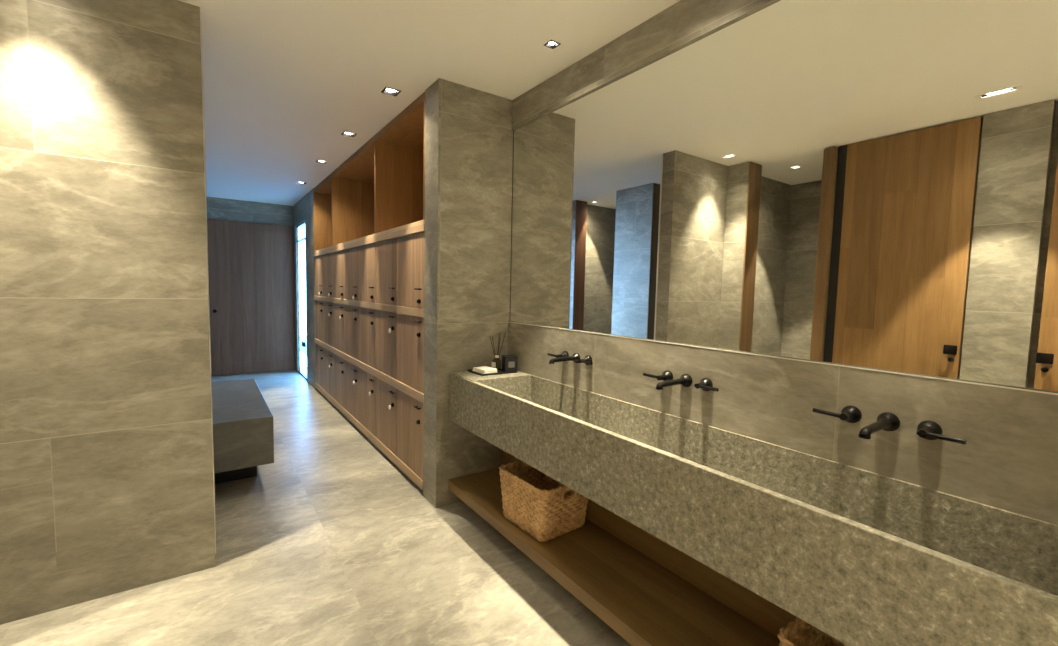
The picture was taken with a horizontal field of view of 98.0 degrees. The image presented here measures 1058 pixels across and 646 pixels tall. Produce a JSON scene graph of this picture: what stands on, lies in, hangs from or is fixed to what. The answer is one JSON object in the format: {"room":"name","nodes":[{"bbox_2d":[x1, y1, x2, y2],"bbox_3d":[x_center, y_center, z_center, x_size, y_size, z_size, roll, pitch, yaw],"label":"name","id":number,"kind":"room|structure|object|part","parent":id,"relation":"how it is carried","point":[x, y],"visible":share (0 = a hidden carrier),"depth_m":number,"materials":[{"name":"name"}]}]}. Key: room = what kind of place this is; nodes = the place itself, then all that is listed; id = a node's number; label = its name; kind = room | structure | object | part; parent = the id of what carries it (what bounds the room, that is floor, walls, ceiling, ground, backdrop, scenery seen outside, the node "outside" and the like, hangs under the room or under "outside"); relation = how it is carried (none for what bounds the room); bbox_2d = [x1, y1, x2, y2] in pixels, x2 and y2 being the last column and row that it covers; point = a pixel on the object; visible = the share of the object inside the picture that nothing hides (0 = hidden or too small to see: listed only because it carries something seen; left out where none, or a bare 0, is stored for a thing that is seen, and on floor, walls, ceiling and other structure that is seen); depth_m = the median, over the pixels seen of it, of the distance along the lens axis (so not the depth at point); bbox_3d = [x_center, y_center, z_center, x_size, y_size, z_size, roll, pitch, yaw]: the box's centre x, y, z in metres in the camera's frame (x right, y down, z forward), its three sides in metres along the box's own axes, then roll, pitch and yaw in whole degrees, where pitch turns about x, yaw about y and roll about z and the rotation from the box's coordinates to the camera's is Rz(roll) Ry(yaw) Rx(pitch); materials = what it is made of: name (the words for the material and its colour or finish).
{"room":"changing room","nodes":[
{"label":"changing room","id":0,"kind":"room"},
{"bbox_2d":[0,0,215,624],"bbox_3d":[-1.907,-0.098,1.856,1.006,2.639,0.350,-2,5,-35],"label":"wall","id":1,"kind":"structure","parent":0,"point":[106,456],"depth_m":1.96,"materials":[{"name":"beige stone"}]},
{"bbox_2d":[200,21,215,553],"bbox_3d":[-1.595,-0.121,2.287,0.009,2.635,0.014,-2,5,-35],"label":"trim","id":2,"kind":"structure","parent":1,"relation":"attached to","point":[200,21],"depth_m":2.28,"materials":[{"name":"silver metal"}]},
{"bbox_2d":[206,196,292,375],"bbox_3d":[-5.240,-0.512,6.482,3.466,2.639,0.120,-2,5,-35],"label":"wall","id":3,"kind":"structure","parent":0,"point":[217,208],"depth_m":6.99,"materials":[{"name":"grey tile"}]},
{"bbox_2d":[207,219,295,375],"bbox_3d":[-4.227,-0.376,7.069,1.124,2.304,0.092,-2,5,-35],"label":"door","id":4,"kind":"structure","parent":3,"relation":"in","point":[251,265],"depth_m":7.05,"materials":[{"name":"brown wood"}]},
{"bbox_2d":[293,189,317,389],"bbox_3d":[-1.984,-0.363,5.458,0.699,2.639,5.545,-2,5,-35],"label":"wall","id":5,"kind":"structure","parent":0,"point":[303,209],"depth_m":6.42,"materials":[{"name":"grey tile"}]},
{"bbox_2d":[297,221,306,379],"bbox_3d":[-3.402,-0.331,6.911,0.060,2.298,0.826,-2,5,-35],"label":"window","id":6,"kind":"structure","parent":5,"relation":"in","point":[303,223],"depth_m":6.87,"materials":[{"name":"white glass"}]},
{"bbox_2d":[0,367,631,645],"bbox_3d":[-2.163,1.207,2.706,4.300,0.100,10.221,-2,5,-35],"label":"floor","id":7,"kind":"structure","parent":0,"point":[330,543],"depth_m":2.22,"materials":[{"name":"tile"}]},
{"bbox_2d":[212,379,273,483],"bbox_3d":[-2.467,0.836,3.426,0.845,0.522,1.460,-2,5,-35],"label":"bench","id":8,"kind":"object","parent":7,"relation":"on","point":[243,429],"visible":0.44,"depth_m":3.04,"materials":[{"name":"grey stone"}]},
{"bbox_2d":[313,91,425,490],"bbox_3d":[-1.545,-0.292,4.660,0.557,2.633,3.721,-2,5,-35],"label":"tall cabinet","id":9,"kind":"object","parent":7,"relation":"on","point":[369,212],"visible":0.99,"depth_m":3.93,"materials":[{"name":"brown wood"}]},
{"bbox_3d":[-2.646,-0.593,5.812,0.022,0.501,0.523,-2,5,-35],"label":"door","id":10,"kind":"part","parent":9,"relation":"part of","materials":[{"name":"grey wood"}]},
{"bbox_3d":[-2.672,0.546,5.895,0.022,0.525,0.523,-2,5,-35],"label":"door","id":11,"kind":"part","parent":9,"relation":"part of","materials":[{"name":"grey wood"}]},
{"bbox_3d":[-2.659,-0.033,5.853,0.022,0.503,0.523,-2,5,-35],"label":"door","id":12,"kind":"part","parent":9,"relation":"part of","materials":[{"name":"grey wood"}]},
{"bbox_3d":[-2.342,-0.554,5.378,0.022,0.501,0.523,-2,5,-35],"label":"door","id":13,"kind":"part","parent":9,"relation":"part of","materials":[{"name":"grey wood"}]},
{"bbox_3d":[-2.354,0.005,5.419,0.022,0.503,0.523,-2,5,-35],"label":"door","id":14,"kind":"part","parent":9,"relation":"part of","materials":[{"name":"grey wood"}]},
{"bbox_3d":[-2.368,0.585,5.462,0.022,0.525,0.523,-2,5,-35],"label":"door","id":15,"kind":"part","parent":9,"relation":"part of","materials":[{"name":"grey wood"}]},
{"bbox_3d":[-2.050,0.044,4.986,0.022,0.503,0.523,-2,5,-35],"label":"door","id":16,"kind":"part","parent":9,"relation":"part of","materials":[{"name":"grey wood"}]},
{"bbox_3d":[-2.038,-0.516,4.945,0.022,0.501,0.523,-2,5,-35],"label":"door","id":17,"kind":"part","parent":9,"relation":"part of","materials":[{"name":"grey wood"}]},
{"bbox_3d":[-2.063,0.623,5.028,0.022,0.525,0.523,-2,5,-35],"label":"door","id":18,"kind":"part","parent":9,"relation":"part of","materials":[{"name":"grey wood"}]},
{"bbox_3d":[-1.733,-0.477,4.511,0.022,0.501,0.523,-2,5,-35],"label":"door","id":19,"kind":"part","parent":9,"relation":"part of","materials":[{"name":"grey wood"}]},
{"bbox_3d":[-1.759,0.662,4.595,0.022,0.525,0.523,-2,5,-35],"label":"door","id":20,"kind":"part","parent":9,"relation":"part of","materials":[{"name":"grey wood"}]},
{"bbox_3d":[-1.746,0.082,4.552,0.022,0.503,0.523,-2,5,-35],"label":"door","id":21,"kind":"part","parent":9,"relation":"part of","materials":[{"name":"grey wood"}]},
{"bbox_3d":[-1.429,-0.438,4.078,0.022,0.501,0.523,-2,5,-35],"label":"door","id":22,"kind":"part","parent":9,"relation":"part of","materials":[{"name":"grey wood"}]},
{"bbox_3d":[-1.455,0.700,4.161,0.022,0.525,0.523,-2,5,-35],"label":"door","id":23,"kind":"part","parent":9,"relation":"part of","materials":[{"name":"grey wood"}]},
{"bbox_3d":[-1.442,0.121,4.119,0.022,0.503,0.523,-2,5,-35],"label":"door","id":24,"kind":"part","parent":9,"relation":"part of","materials":[{"name":"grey wood"}]},
{"bbox_3d":[-1.739,-0.198,4.532,0.039,0.053,3.721,-2,5,-35],"label":"rail","id":25,"kind":"part","parent":9,"relation":"part of","materials":[{"name":"brown wood"}]},
{"bbox_3d":[-1.765,0.959,4.617,0.039,0.065,3.721,-2,5,-35],"label":"rail","id":26,"kind":"part","parent":9,"relation":"part of","materials":[{"name":"brown wood"}]},
{"bbox_3d":[-1.726,-0.766,4.490,0.039,0.072,3.721,-2,5,-35],"label":"rail","id":27,"kind":"part","parent":9,"relation":"part of","materials":[{"name":"brown wood"}]},
{"bbox_3d":[-1.752,0.366,4.573,0.039,0.061,3.721,-2,5,-35],"label":"rail","id":28,"kind":"part","parent":9,"relation":"part of","materials":[{"name":"brown wood"}]},
{"bbox_3d":[-1.151,0.739,3.728,0.022,0.525,0.523,-2,5,-35],"label":"door","id":29,"kind":"part","parent":9,"relation":"part of","materials":[{"name":"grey wood"}]},
{"bbox_3d":[-1.137,0.160,3.685,0.022,0.503,0.523,-2,5,-35],"label":"door","id":30,"kind":"part","parent":9,"relation":"part of","materials":[{"name":"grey wood"}]},
{"bbox_3d":[-1.125,-0.400,3.644,0.022,0.501,0.523,-2,5,-35],"label":"door","id":31,"kind":"part","parent":9,"relation":"part of","materials":[{"name":"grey wood"}]},
{"bbox_3d":[-0.846,0.777,3.294,0.022,0.525,0.523,-2,5,-35],"label":"door","id":32,"kind":"part","parent":9,"relation":"part of","materials":[{"name":"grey wood"}]},
{"bbox_3d":[-0.833,0.198,3.252,0.022,0.503,0.523,-2,5,-35],"label":"door","id":33,"kind":"part","parent":9,"relation":"part of","materials":[{"name":"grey wood"}]},
{"bbox_3d":[-0.821,-0.361,3.211,0.022,0.501,0.523,-2,5,-35],"label":"door","id":34,"kind":"part","parent":9,"relation":"part of","materials":[{"name":"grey wood"}]},
{"bbox_2d":[179,0,679,205],"bbox_3d":[-2.101,-1.554,2.504,4.300,0.160,10.221,-2,5,-35],"label":"ceiling","id":35,"kind":"structure","parent":0,"point":[283,80],"depth_m":2.55,"materials":[{"name":"white paint"}]},
{"bbox_2d":[341,131,355,136],"bbox_3d":[-1.479,-1.591,3.778,0.100,0.083,0.100,-2,5,-35],"label":"recessed light","id":36,"kind":"object","parent":35,"relation":"in","point":[345,133],"visible":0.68,"depth_m":3.79,"materials":[{"name":"white metal"}]},
{"bbox_2d":[381,87,400,95],"bbox_3d":[-0.878,-1.516,2.931,0.100,0.083,0.100,-2,5,-35],"label":"recessed light","id":37,"kind":"object","parent":35,"relation":"in","point":[394,92],"visible":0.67,"depth_m":2.94,"materials":[{"name":"white metal"}]},
{"bbox_2d":[544,40,560,48],"bbox_3d":[0.118,-1.449,2.324,0.062,0.083,0.062,-2,5,-35],"label":"recessed light","id":38,"kind":"object","parent":35,"relation":"in","point":[551,44],"visible":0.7,"depth_m":2.33,"materials":[{"name":"white metal"}]},
{"bbox_2d":[423,78,512,507],"bbox_3d":[-0.336,-0.154,3.111,0.699,2.639,0.205,-2,5,-35],"label":"wall","id":39,"kind":"structure","parent":0,"point":[469,132],"depth_m":2.93,"materials":[{"name":"grey stone"}]},
{"bbox_2d":[507,0,1057,524],"bbox_3d":[1.135,-0.001,1.465,0.181,2.639,4.191,-2,5,-35],"label":"wall","id":40,"kind":"structure","parent":0,"point":[1008,461],"depth_m":1.61,"materials":[{"name":"grey stone"}]},
{"bbox_2d":[547,351,592,365],"bbox_3d":[0.188,0.196,2.502,0.192,0.057,0.370,-2,5,-35],"label":"tap","id":41,"kind":"object","parent":40,"relation":"attached to","point":[564,356],"visible":1,"depth_m":2.50,"materials":[{"name":"black metal"}]},
{"bbox_3d":[0.184,0.188,2.617,0.066,0.055,0.055,-2,5,-35],"label":"handle","id":42,"kind":"part","parent":41,"relation":"part of","materials":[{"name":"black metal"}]},
{"bbox_3d":[0.189,0.196,2.502,0.191,0.057,0.057,-2,5,-35],"label":"spout","id":43,"kind":"part","parent":41,"relation":"part of","materials":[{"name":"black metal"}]},
{"bbox_3d":[0.295,0.202,2.458,0.066,0.055,0.055,-2,5,-35],"label":"handle","id":44,"kind":"part","parent":41,"relation":"part of","materials":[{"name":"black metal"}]},
{"bbox_3d":[0.295,0.205,2.412,0.014,0.014,0.101,-2,5,-35],"label":"lever","id":45,"kind":"part","parent":41,"relation":"part of","materials":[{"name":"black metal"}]},
{"bbox_2d":[448,451,811,645],"bbox_3d":[0.536,0.975,1.823,0.432,0.495,3.059,-2,5,-35],"label":"wood shelf","id":46,"kind":"object","parent":40,"relation":"attached to","point":[650,592],"visible":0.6,"depth_m":1.94,"materials":[{"name":"brown wood"}]},
{"bbox_2d":[499,460,587,541],"bbox_3d":[0.079,0.918,2.446,0.350,0.272,0.404,-2,5,-38],"label":"wicker basket","id":47,"kind":"object","parent":46,"relation":"on","point":[543,507],"visible":0.77,"depth_m":2.32,"materials":[{"name":"brown wicker"}]},
{"bbox_2d":[778,617,846,645],"bbox_3d":[0.942,1.025,1.243,0.350,0.272,0.404,-1,5,-33],"label":"wicker basket","id":48,"kind":"object","parent":46,"relation":"on","point":[791,635],"visible":0.34,"depth_m":1.37,"materials":[{"name":"brown wicker"}]},
{"bbox_2d":[643,370,718,391],"bbox_3d":[0.598,0.248,1.918,0.192,0.057,0.370,-2,5,-35],"label":"tap","id":49,"kind":"object","parent":40,"relation":"attached to","point":[685,380],"visible":1,"depth_m":1.92,"materials":[{"name":"black metal"}]},
{"bbox_3d":[0.550,0.237,2.048,0.014,0.014,0.101,-2,5,-35],"label":"lever","id":50,"kind":"part","parent":49,"relation":"part of","materials":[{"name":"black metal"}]},
{"bbox_3d":[0.594,0.240,2.033,0.066,0.055,0.055,-2,5,-35],"label":"handle","id":51,"kind":"part","parent":49,"relation":"part of","materials":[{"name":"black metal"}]},
{"bbox_3d":[0.598,0.248,1.918,0.191,0.057,0.057,-2,5,-35],"label":"spout","id":52,"kind":"part","parent":49,"relation":"part of","materials":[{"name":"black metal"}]},
{"bbox_3d":[0.705,0.254,1.875,0.066,0.055,0.055,-2,5,-35],"label":"handle","id":53,"kind":"part","parent":49,"relation":"part of","materials":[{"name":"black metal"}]},
{"bbox_3d":[0.705,0.257,1.829,0.014,0.014,0.101,-2,5,-35],"label":"lever","id":54,"kind":"part","parent":49,"relation":"part of","materials":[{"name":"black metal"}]},
{"bbox_2d":[449,368,1057,645],"bbox_3d":[0.546,0.570,1.794,0.433,0.302,3.060,-2,5,-35],"label":"sink","id":55,"kind":"object","parent":40,"relation":"attached to","point":[862,557],"visible":0.95,"depth_m":1.33,"materials":[{"name":"stone"}]},
{"bbox_2d":[468,367,509,375],"bbox_3d":[-0.260,0.310,2.950,0.200,0.012,0.190,-2,5,-35],"label":"tray","id":56,"kind":"object","parent":55,"relation":"on","point":[499,371],"visible":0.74,"depth_m":2.90,"materials":[{"name":"black"}]},
{"bbox_2d":[472,366,496,373],"bbox_3d":[-0.280,0.298,2.917,0.104,0.027,0.130,-3,6,-43],"label":"folded towel","id":57,"kind":"object","parent":56,"relation":"on","point":[483,369],"visible":1,"depth_m":2.89,"materials":[{"name":"white fabric"}]},
{"bbox_2d":[490,332,505,367],"bbox_3d":[-0.213,0.182,3.023,0.066,0.246,0.111,4,5,34],"label":"reed diffuser","id":58,"kind":"object","parent":56,"relation":"on","point":[494,364],"visible":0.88,"depth_m":3.02,"materials":[{"name":"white wood"}]},
{"bbox_2d":[502,355,517,372],"bbox_3d":[-0.125,0.264,2.967,0.084,0.108,0.072,0,4,-21],"label":"box","id":59,"kind":"object","parent":55,"relation":"on","point":[509,362],"visible":0.96,"depth_m":2.94,"materials":[{"name":"black"}]},
{"bbox_2d":[509,0,1057,392],"bbox_3d":[1.079,-0.491,1.387,0.017,1.270,4.180,-2,5,-35],"label":"wall mirror","id":60,"kind":"object","parent":40,"relation":"attached to","point":[869,184],"visible":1,"depth_m":1.53,"materials":[{"name":"clear glass"}]},
{"bbox_3d":[-0.113,-0.643,3.094,0.008,1.270,0.005,-2,5,-35],"label":"edge trim","id":61,"kind":"part","parent":60,"relation":"part of","materials":[{"name":"grey metal"}]},
{"bbox_2d":[511,322,1057,394],"bbox_3d":[1.059,0.145,1.424,0.004,0.004,4.190,-2,5,-35],"label":"trim","id":62,"kind":"structure","parent":40,"relation":"attached to","point":[511,322],"depth_m":1.48,"materials":[{"name":"silver metal"}]},
{"bbox_2d":[813,405,966,444],"bbox_3d":[1.008,0.300,1.334,0.192,0.057,0.370,-2,5,-35],"label":"tap","id":63,"kind":"object","parent":40,"relation":"attached to","point":[887,421],"visible":1,"depth_m":1.32,"materials":[{"name":"black metal"}]},
{"bbox_3d":[0.960,0.289,1.465,0.014,0.014,0.101,-2,5,-35],"label":"lever","id":64,"kind":"part","parent":63,"relation":"part of","materials":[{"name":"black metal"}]},
{"bbox_3d":[1.004,0.292,1.450,0.066,0.055,0.055,-2,5,-35],"label":"handle","id":65,"kind":"part","parent":63,"relation":"part of","materials":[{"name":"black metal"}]},
{"bbox_3d":[1.008,0.300,1.335,0.191,0.057,0.057,-2,5,-35],"label":"spout","id":66,"kind":"part","parent":63,"relation":"part of","materials":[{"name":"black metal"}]},
{"bbox_3d":[1.115,0.306,1.291,0.066,0.055,0.055,-2,5,-35],"label":"handle","id":67,"kind":"part","parent":63,"relation":"part of","materials":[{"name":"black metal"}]},
{"bbox_3d":[1.114,0.309,1.245,0.014,0.014,0.101,-2,5,-35],"label":"lever","id":68,"kind":"part","parent":63,"relation":"part of","materials":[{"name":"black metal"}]},
{"label":"outside","id":69,"kind":"structure","parent":0,"visible":0},
{"bbox_2d":[300,335,306,355],"bbox_3d":[-0.866,0.797,9.876,6.140,0.230,11.000,-2,5,-35],"label":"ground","id":70,"kind":"structure","parent":69,"point":[303,350],"depth_m":11.18,"materials":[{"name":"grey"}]}
]}

